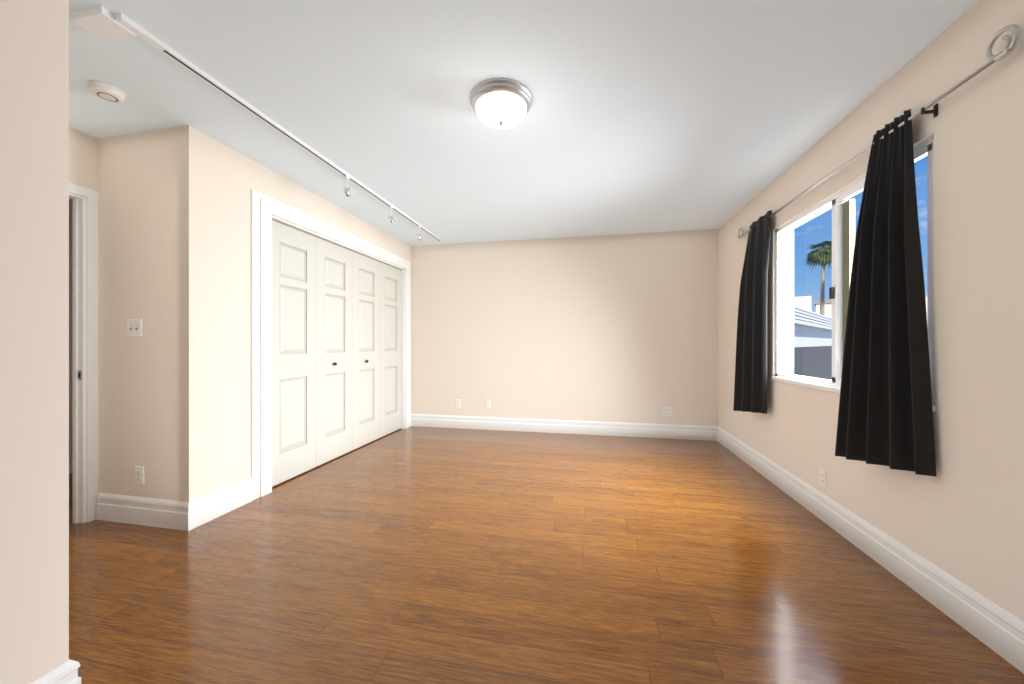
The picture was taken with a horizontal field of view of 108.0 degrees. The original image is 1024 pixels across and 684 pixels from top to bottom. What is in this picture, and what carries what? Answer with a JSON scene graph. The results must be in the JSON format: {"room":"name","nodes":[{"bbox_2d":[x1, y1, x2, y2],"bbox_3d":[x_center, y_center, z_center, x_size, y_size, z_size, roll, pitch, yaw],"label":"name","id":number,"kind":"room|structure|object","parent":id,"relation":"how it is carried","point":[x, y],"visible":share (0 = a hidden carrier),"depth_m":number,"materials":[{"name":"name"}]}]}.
{"room":"empty bedroom","nodes":[
{"label":"empty bedroom","id":0,"kind":"room"},
{"bbox_2d":[0,0,68,683],"bbox_3d":[-2.355,-0.095,0.040,1.550,2.440,2.535,0,0,12],"label":"wall","id":1,"kind":"structure","parent":0,"point":[34,340],"depth_m":1.06,"materials":[{"name":"beige paint"}]},
{"bbox_2d":[30,659,80,683],"bbox_3d":[-1.585,1.042,-0.109,0.018,0.165,2.553,0,0,12],"label":"baseboard","id":2,"kind":"structure","parent":1,"relation":"attached to","point":[66,673],"depth_m":1.11,"materials":[{"name":"white wood"}]},
{"bbox_2d":[69,199,72,453],"bbox_3d":[-4.071,-0.095,2.353,0.120,2.440,6.380,0,0,12],"label":"wall","id":3,"kind":"structure","parent":0,"point":[70,326],"depth_m":3.22,"materials":[{"name":"beige paint"}]},
{"bbox_2d":[69,453,72,472],"bbox_3d":[-4.007,1.042,2.321,0.018,0.165,2.475,0,0,12],"label":"baseboard","id":4,"kind":"structure","parent":3,"relation":"attached to","point":[70,455],"depth_m":3.22,"materials":[{"name":"white wood"}]},
{"bbox_2d":[69,127,96,190],"bbox_3d":[-2.800,-0.095,1.922,0.075,2.440,0.975,0,0,12],"label":"wall","id":5,"kind":"structure","parent":0,"point":[82,159],"depth_m":2.32,"materials":[{"name":"beige paint"}]},
{"bbox_2d":[69,182,98,523],"bbox_3d":[-2.795,0.076,1.925,0.104,2.098,0.968,0,0,12],"label":"door frame","id":6,"kind":"structure","parent":5,"relation":"attached to","point":[85,346],"depth_m":2.33,"materials":[{"name":"white wood"}]},
{"bbox_2d":[97,128,168,499],"bbox_3d":[-2.345,-0.095,2.388,0.570,2.440,0.120,0,0,12],"label":"wall","id":7,"kind":"structure","parent":0,"point":[133,169],"depth_m":2.33,"materials":[{"name":"beige paint"}]},
{"bbox_2d":[127,319,141,336],"bbox_3d":[-2.363,-0.095,2.321,0.116,0.114,0.017,0,0,12],"label":"light switch","id":8,"kind":"object","parent":7,"relation":"attached to","point":[134,327],"visible":1,"depth_m":2.32,"materials":[{"name":"white plastic"}]},
{"bbox_2d":[135,466,143,484],"bbox_3d":[-2.323,0.825,2.317,0.070,0.114,0.009,0,0,12],"label":"electrical outlet","id":9,"kind":"object","parent":7,"relation":"attached to","point":[139,474],"visible":1,"depth_m":2.31,"materials":[{"name":"white plastic"}]},
{"bbox_2d":[96,493,193,530],"bbox_3d":[-2.291,1.042,2.306,0.728,0.165,0.018,0,0,12],"label":"baseboard","id":10,"kind":"structure","parent":7,"relation":"attached to","point":[153,512],"depth_m":2.29,"materials":[{"name":"white wood"}]},
{"bbox_2d":[169,125,410,501],"bbox_3d":[-1.721,-0.095,3.664,0.120,2.440,2.870,0,0,12],"label":"wall","id":11,"kind":"structure","parent":0,"point":[175,277],"depth_m":2.39,"materials":[{"name":"beige paint"}]},
{"bbox_2d":[194,478,252,527],"bbox_3d":[-1.896,1.042,2.464,0.018,0.165,0.390,0,0,12],"label":"baseboard","id":12,"kind":"structure","parent":11,"relation":"attached to","point":[211,506],"depth_m":2.43,"materials":[{"name":"white wood"}]},
{"bbox_2d":[251,189,410,499],"bbox_3d":[-1.671,0.013,3.857,0.142,2.225,2.430,0,0,12],"label":"trim","id":13,"kind":"structure","parent":11,"relation":"attached to","point":[266,210],"depth_m":2.77,"materials":[{"name":"white wood"}]},
{"bbox_2d":[272,220,400,486],"bbox_3d":[-1.655,0.080,3.854,0.069,2.066,2.074,0,0,12],"label":"closet doors","id":14,"kind":"structure","parent":11,"relation":"in","point":[336,351],"depth_m":3.51,"materials":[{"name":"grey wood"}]},
{"bbox_2d":[69,0,978,245],"bbox_3d":[-1.019,-1.375,1.831,6.070,0.120,6.580,0,0,12],"label":"ceiling","id":15,"kind":"structure","parent":0,"point":[648,116],"depth_m":1.96,"materials":[{"name":"white paint"}]},
{"bbox_2d":[88,80,125,102],"bbox_3d":[-2.096,-1.294,1.929,0.136,0.042,0.136,0,0,12],"label":"smoke detector","id":16,"kind":"object","parent":15,"relation":"attached to","point":[107,91],"visible":1,"depth_m":1.90,"materials":[{"name":"white plastic"}]},
{"bbox_2d":[71,6,441,240],"bbox_3d":[-1.334,-1.227,3.110,0.241,0.175,3.360,0,0,12],"label":"rail","id":17,"kind":"object","parent":15,"relation":"attached to","point":[103,23],"visible":1,"depth_m":1.68,"materials":[{"name":"white metal"}]},
{"bbox_2d":[470,78,532,128],"bbox_3d":[-0.058,-1.244,2.012,0.340,0.143,0.340,0,0,12],"label":"ceiling light","id":18,"kind":"object","parent":15,"relation":"attached to","point":[500,103],"visible":1,"depth_m":1.92,"materials":[{"name":"white glass"}]},
{"bbox_2d":[69,426,1023,683],"bbox_3d":[-1.019,1.185,1.831,6.070,0.120,6.580,0,0,12],"label":"floor","id":19,"kind":"structure","parent":0,"point":[422,555],"depth_m":1.74,"materials":[{"name":"brown wood"}]},
{"bbox_2d":[411,229,717,425],"bbox_3d":[-0.389,-0.095,4.917,6.070,2.440,0.120,0,0,12],"label":"wall","id":20,"kind":"structure","parent":0,"point":[615,328],"depth_m":4.63,"materials":[{"name":"beige paint"}]},
{"bbox_2d":[456,399,460,407],"bbox_3d":[-0.715,0.805,4.918,0.070,0.114,0.009,0,0,12],"label":"electrical outlet","id":21,"kind":"object","parent":20,"relation":"attached to","point":[458,403],"visible":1,"depth_m":4.92,"materials":[{"name":"white plastic"}]},
{"bbox_2d":[485,400,490,408],"bbox_3d":[-0.313,0.795,4.836,0.070,0.114,0.009,0,0,12],"label":"electrical outlet","id":22,"kind":"object","parent":20,"relation":"attached to","point":[487,403],"visible":1,"depth_m":4.83,"materials":[{"name":"white plastic"}]},
{"bbox_2d":[411,414,713,440],"bbox_3d":[0.489,1.042,4.667,3.810,0.165,0.020,0,0,12],"label":"baseboard","id":23,"kind":"structure","parent":20,"relation":"attached to","point":[670,431],"depth_m":4.62,"materials":[{"name":"white wood"}]},
{"bbox_2d":[662,407,671,416],"bbox_3d":[1.833,0.815,4.397,0.116,0.114,0.009,0,0,12],"label":"electrical outlet","id":24,"kind":"object","parent":20,"relation":"attached to","point":[666,411],"visible":1,"depth_m":4.39,"materials":[{"name":"white plastic"}]},
{"bbox_2d":[718,0,1023,621],"bbox_3d":[1.832,-0.095,1.249,0.150,2.440,6.580,0,0,12],"label":"wall","id":25,"kind":"structure","parent":0,"point":[960,517],"depth_m":1.53,"materials":[{"name":"beige paint"}]},
{"bbox_2d":[819,467,826,488],"bbox_3d":[1.980,0.860,2.372,0.009,0.114,0.070,0,0,12],"label":"electrical outlet","id":26,"kind":"object","parent":25,"relation":"attached to","point":[823,477],"visible":1,"depth_m":2.36,"materials":[{"name":"white plastic"}]},
{"bbox_2d":[771,135,934,411],"bbox_3d":[2.011,-0.309,2.309,0.100,1.212,1.450,0,0,12],"label":"window","id":27,"kind":"structure","parent":25,"relation":"in","point":[841,203],"depth_m":2.29,"materials":[{"name":"white"}]},
{"bbox_2d":[714,426,1023,673],"bbox_3d":[1.730,1.042,1.167,0.018,0.165,6.380,0,0,12],"label":"baseboard","id":28,"kind":"structure","parent":25,"relation":"attached to","point":[996,628],"depth_m":1.72,"materials":[{"name":"white wood"}]},
{"bbox_2d":[733,24,1020,476],"bbox_3d":[1.912,-0.245,2.447,0.173,1.724,2.408,0,0,12],"label":"curtains","id":29,"kind":"object","parent":25,"relation":"attached to","point":[885,414],"visible":1,"depth_m":1.80,"materials":[{"name":"black fabric"}]},
{"label":"outside","id":30,"kind":"structure","parent":0,"visible":0},
{"bbox_3d":[74.799,4.425,66.371,200.000,0.200,240.000,0,0,12],"label":"ground","id":31,"kind":"structure","parent":30,"visible":0},
{"bbox_2d":[794,305,831,379],"bbox_3d":[11.436,1.615,22.004,34.200,5.420,12.200,0,0,-43],"label":"building","id":32,"kind":"structure","parent":31,"relation":"on","point":[809,354],"depth_m":12.86,"materials":[{"name":"grey"}]},
{"bbox_2d":[803,240,831,314],"bbox_3d":[41.978,-4.778,49.754,4.933,18.208,4.856,0,0,12],"label":"palm tree","id":33,"kind":"object","parent":31,"relation":"on","point":[822,252],"depth_m":49.65,"materials":[{"name":"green plant"}]},
{"bbox_2d":[794,296,926,317],"bbox_3d":[78.690,-5.195,98.962,59.361,19.040,53.606,0,0,12],"label":"skyline","id":34,"kind":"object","parent":31,"relation":"on","point":[804,301],"depth_m":101.62,"materials":[{"name":"beige"}]}
]}

